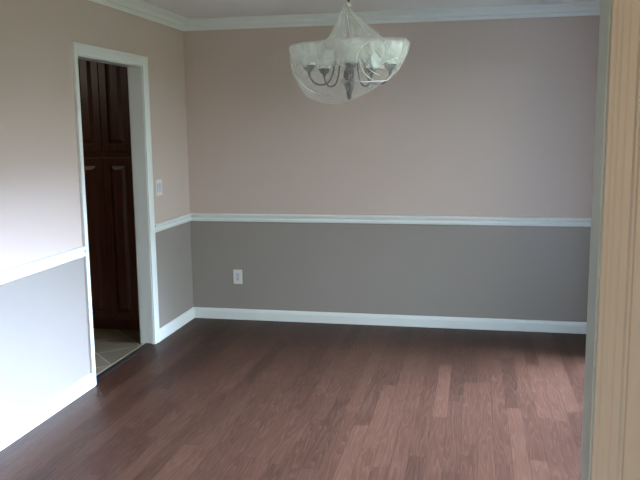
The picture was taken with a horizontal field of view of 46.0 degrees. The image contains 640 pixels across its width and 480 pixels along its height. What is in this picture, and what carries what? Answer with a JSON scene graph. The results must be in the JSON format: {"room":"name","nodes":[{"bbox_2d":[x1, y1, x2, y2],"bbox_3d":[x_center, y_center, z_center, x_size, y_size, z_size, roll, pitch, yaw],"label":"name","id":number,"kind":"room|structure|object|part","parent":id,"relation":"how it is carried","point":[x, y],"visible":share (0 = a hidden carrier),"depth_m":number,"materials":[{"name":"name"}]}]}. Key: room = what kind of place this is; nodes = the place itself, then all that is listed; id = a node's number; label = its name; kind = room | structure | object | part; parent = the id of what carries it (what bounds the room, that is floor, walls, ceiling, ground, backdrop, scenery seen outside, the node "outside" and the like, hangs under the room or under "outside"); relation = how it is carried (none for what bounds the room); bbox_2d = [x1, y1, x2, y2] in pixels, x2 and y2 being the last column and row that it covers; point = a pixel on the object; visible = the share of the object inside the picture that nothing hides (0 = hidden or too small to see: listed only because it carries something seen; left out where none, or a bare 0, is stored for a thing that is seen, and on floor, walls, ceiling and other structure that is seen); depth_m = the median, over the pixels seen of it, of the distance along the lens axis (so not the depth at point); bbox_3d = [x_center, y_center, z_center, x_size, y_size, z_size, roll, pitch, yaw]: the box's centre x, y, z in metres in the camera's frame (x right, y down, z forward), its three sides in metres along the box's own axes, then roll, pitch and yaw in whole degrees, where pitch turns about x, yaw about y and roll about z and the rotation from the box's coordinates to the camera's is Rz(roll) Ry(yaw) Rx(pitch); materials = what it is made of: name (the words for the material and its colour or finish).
{"room":"dining room","nodes":[
{"label":"dining room","id":0,"kind":"room"},
{"bbox_2d":[0,0,192,430],"bbox_3d":[-1.563,-0.252,4.284,0.102,2.469,4.160,1,9,11],"label":"wall","id":1,"kind":"structure","parent":0,"point":[44,344],"depth_m":4.29,"materials":[{"name":"paint"}]},
{"bbox_2d":[0,246,86,284],"bbox_3d":[-1.673,0.243,3.463,0.026,0.066,2.379,1,9,11],"label":"trim","id":2,"kind":"structure","parent":1,"relation":"attached to","point":[11,274],"depth_m":4.13,"materials":[{"name":"white wood"}]},
{"bbox_2d":[0,373,92,450],"bbox_3d":[-1.669,1.056,3.586,0.016,0.091,2.379,1,9,11],"label":"baseboard","id":3,"kind":"structure","parent":1,"relation":"attached to","point":[20,427],"depth_m":4.20,"materials":[{"name":"white wood"}]},
{"bbox_2d":[71,42,159,386],"bbox_3d":[-1.340,-0.196,5.085,0.018,2.115,1.033,1,9,11],"label":"trim","id":4,"kind":"structure","parent":1,"relation":"attached to","point":[77,48],"depth_m":4.77,"materials":[{"name":"white wood"}]},
{"bbox_2d":[78,55,153,343],"bbox_3d":[-1.401,-0.168,5.092,0.102,2.059,0.939,1,9,11],"label":"door jamb","id":5,"kind":"object","parent":1,"relation":"in","point":[134,71],"depth_m":5.51,"materials":[{"name":"white wood"}]},
{"bbox_2d":[96,343,144,375],"bbox_3d":[-1.415,0.847,5.249,0.013,0.006,0.901,1,9,11],"label":"trim","id":6,"kind":"structure","parent":1,"relation":"attached to","point":[143,343],"depth_m":5.26,"materials":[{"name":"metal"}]},
{"bbox_2d":[96,343,152,382],"bbox_3d":[-1.377,0.847,5.241,0.064,0.008,0.901,1,9,11],"label":"trim","id":7,"kind":"structure","parent":1,"relation":"attached to","point":[145,346],"depth_m":5.23,"materials":[{"name":"brown wood"}]},
{"bbox_2d":[127,67,140,342],"bbox_3d":[-1.460,-0.197,5.100,0.018,2.115,1.051,1,9,11],"label":"trim","id":8,"kind":"structure","parent":1,"relation":"attached to","point":[127,67],"depth_m":5.54,"materials":[{"name":"wood"}]},
{"bbox_2d":[89,0,187,30],"bbox_3d":[-1.487,-1.430,4.090,0.080,0.083,4.160,1,9,11],"label":"trim","id":9,"kind":"structure","parent":1,"relation":"attached to","point":[138,8],"depth_m":5.36,"materials":[{"name":"white wood"}]},
{"bbox_2d":[155,179,162,195],"bbox_3d":[-1.217,-0.395,5.696,0.010,0.120,0.116,1,9,11],"label":"light switch","id":10,"kind":"object","parent":1,"relation":"attached to","point":[158,183],"visible":1,"depth_m":5.68,"materials":[{"name":"white plastic"}]},
{"bbox_2d":[155,213,191,232],"bbox_3d":[-1.156,-0.138,5.977,0.026,0.066,0.752,1,9,11],"label":"trim","id":11,"kind":"structure","parent":1,"relation":"attached to","point":[173,222],"depth_m":5.93,"materials":[{"name":"white wood"}]},
{"bbox_2d":[160,307,194,340],"bbox_3d":[-1.153,0.674,6.099,0.016,0.091,0.752,1,9,11],"label":"baseboard","id":12,"kind":"structure","parent":1,"relation":"attached to","point":[166,330],"depth_m":6.07,"materials":[{"name":"white wood"}]},
{"bbox_2d":[0,318,585,479],"bbox_3d":[-1.162,1.302,2.378,7.300,0.050,8.450,1,9,11],"label":"floor","id":13,"kind":"structure","parent":0,"point":[214,399],"depth_m":4.33,"materials":[{"name":"brown wood"}]},
{"bbox_2d":[78,59,139,329],"bbox_3d":[-1.605,-0.475,6.113,0.620,2.370,0.558,1,9,11],"label":"pantry cabinet","id":14,"kind":"object","parent":13,"relation":"on","point":[104,95],"visible":0.52,"depth_m":5.88,"materials":[{"name":"brown wood"}]},
{"bbox_3d":[-1.811,-1.111,5.810,0.240,0.850,0.021,1,9,11],"label":"door","id":15,"kind":"part","parent":14,"relation":"part of","materials":[{"name":"brown wood"}]},
{"bbox_3d":[-1.799,-0.005,5.976,0.240,1.285,0.021,1,9,11],"label":"door","id":16,"kind":"part","parent":14,"relation":"part of","materials":[{"name":"brown wood"}]},
{"bbox_3d":[-1.572,-1.106,5.762,0.240,0.850,0.021,1,9,11],"label":"door","id":17,"kind":"part","parent":14,"relation":"part of","materials":[{"name":"brown wood"}]},
{"bbox_3d":[-1.560,-0.001,5.927,0.240,1.285,0.021,1,9,11],"label":"door","id":18,"kind":"part","parent":14,"relation":"part of","materials":[{"name":"brown wood"}]},
{"bbox_2d":[139,0,599,18],"bbox_3d":[-1.190,-1.214,2.002,7.300,0.100,8.450,1,9,11],"label":"ceiling","id":19,"kind":"structure","parent":0,"point":[190,9],"depth_m":5.43,"materials":[{"name":"paint"}]},
{"bbox_2d":[295,0,403,99],"bbox_3d":[0.157,-1.074,3.777,0.537,0.731,0.542,1,9,11],"label":"chandelier","id":20,"kind":"object","parent":19,"relation":"hanging from","point":[322,58],"visible":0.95,"depth_m":3.77,"materials":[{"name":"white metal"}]},
{"bbox_3d":[-0.054,-0.917,3.744,0.142,0.098,0.142,-3,9,-18],"label":"lamp shade","id":21,"kind":"part","parent":20,"relation":"part of","materials":[{"name":"white glass"}]},
{"bbox_3d":[0.035,-0.851,3.783,0.196,0.151,0.009,-3,9,-18],"label":"arm","id":22,"kind":"part","parent":20,"relation":"part of","materials":[{"name":"grey metal"}]},
{"bbox_3d":[0.022,-0.953,3.979,0.142,0.098,0.142,-7,10,-36],"label":"lamp shade","id":23,"kind":"part","parent":20,"relation":"part of","materials":[{"name":"white glass"}]},
{"bbox_3d":[0.078,-0.871,3.914,0.009,0.151,0.196,-7,10,-36],"label":"arm","id":24,"kind":"part","parent":20,"relation":"part of","materials":[{"name":"grey metal"}]},
{"bbox_2d":[290,3,407,94],"bbox_3d":[0.152,-0.937,3.800,0.604,0.501,0.579,1,9,11],"label":"plastic bag","id":25,"kind":"object","parent":20,"relation":"on","point":[378,41],"visible":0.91,"depth_m":3.70,"materials":[{"name":"clear plastic"}]},
{"bbox_3d":[0.148,-0.840,3.703,0.009,0.151,0.196,-1,9,0],"label":"arm","id":26,"kind":"part","parent":20,"relation":"part of","materials":[{"name":"grey metal"}]},
{"bbox_3d":[0.147,-0.898,3.599,0.142,0.098,0.142,-1,9,0],"label":"lamp shade","id":27,"kind":"part","parent":20,"relation":"part of","materials":[{"name":"white glass"}]},
{"bbox_3d":[0.217,-0.873,3.914,0.009,0.151,0.196,6,10,36],"label":"arm","id":28,"kind":"part","parent":20,"relation":"part of","materials":[{"name":"grey metal"}]},
{"bbox_3d":[0.271,-0.956,3.979,0.142,0.098,0.142,6,10,36],"label":"lamp shade","id":29,"kind":"part","parent":20,"relation":"part of","materials":[{"name":"white glass"}]},
{"bbox_3d":[0.261,-0.853,3.783,0.196,0.151,0.009,2,9,18],"label":"arm","id":30,"kind":"part","parent":20,"relation":"part of","materials":[{"name":"grey metal"}]},
{"bbox_3d":[0.349,-0.921,3.744,0.142,0.098,0.142,2,9,18],"label":"lamp shade","id":31,"kind":"part","parent":20,"relation":"part of","materials":[{"name":"white glass"}]},
{"bbox_2d":[183,15,599,321],"bbox_3d":[0.588,-0.534,6.008,3.622,2.469,0.120,1,9,11],"label":"wall","id":32,"kind":"structure","parent":0,"point":[488,117],"depth_m":5.95,"materials":[{"name":"paint"}]},
{"bbox_2d":[233,270,241,283],"bbox_3d":[-0.691,0.310,6.332,0.076,0.120,0.009,1,9,11],"label":"wall outlet","id":33,"kind":"object","parent":32,"relation":"attached to","point":[237,274],"visible":1,"depth_m":6.33,"materials":[{"name":"white plastic"}]},
{"bbox_2d":[236,273,239,280],"bbox_3d":[-0.691,0.310,6.330,0.035,0.070,0.004,1,9,11],"label":"receptacle","id":34,"kind":"object","parent":33,"relation":"attached to","point":[237,274],"depth_m":6.33,"materials":[{"name":"white plastic"}]},
{"bbox_2d":[194,307,586,333],"bbox_3d":[0.579,0.652,6.120,3.400,0.091,0.016,1,9,11],"label":"baseboard","id":35,"kind":"structure","parent":32,"relation":"attached to","point":[200,312],"depth_m":6.11,"materials":[{"name":"white wood"}]},
{"bbox_2d":[191,213,590,226],"bbox_3d":[0.569,-0.160,5.993,3.400,0.066,0.026,1,9,11],"label":"trim","id":36,"kind":"structure","parent":32,"relation":"attached to","point":[295,218],"depth_m":5.98,"materials":[{"name":"white wood"}]},
{"bbox_2d":[184,2,599,30],"bbox_3d":[0.546,-1.699,5.736,3.400,0.083,0.080,1,9,11],"label":"trim","id":37,"kind":"structure","parent":32,"relation":"attached to","point":[581,8],"depth_m":5.71,"materials":[{"name":"white wood"}]},
{"bbox_3d":[-0.077,0.099,1.823,5.000,2.469,0.120,1,9,11],"label":"wall","id":38,"kind":"structure","parent":0,"visible":0},
{"bbox_2d":[580,0,611,479],"bbox_3d":[-0.247,0.249,1.881,1.788,2.159,0.120,1,9,11],"label":"door jamb","id":39,"kind":"structure","parent":38,"relation":"in","point":[605,5],"depth_m":1.65,"materials":[{"name":"grey paint"}]},
{"bbox_2d":[590,0,639,479],"bbox_3d":[-0.262,0.208,1.805,1.995,2.263,0.021,1,9,11],"label":"trim","id":40,"kind":"structure","parent":38,"relation":"attached to","point":[615,453],"depth_m":1.59,"materials":[{"name":"beige paint"}]}
]}

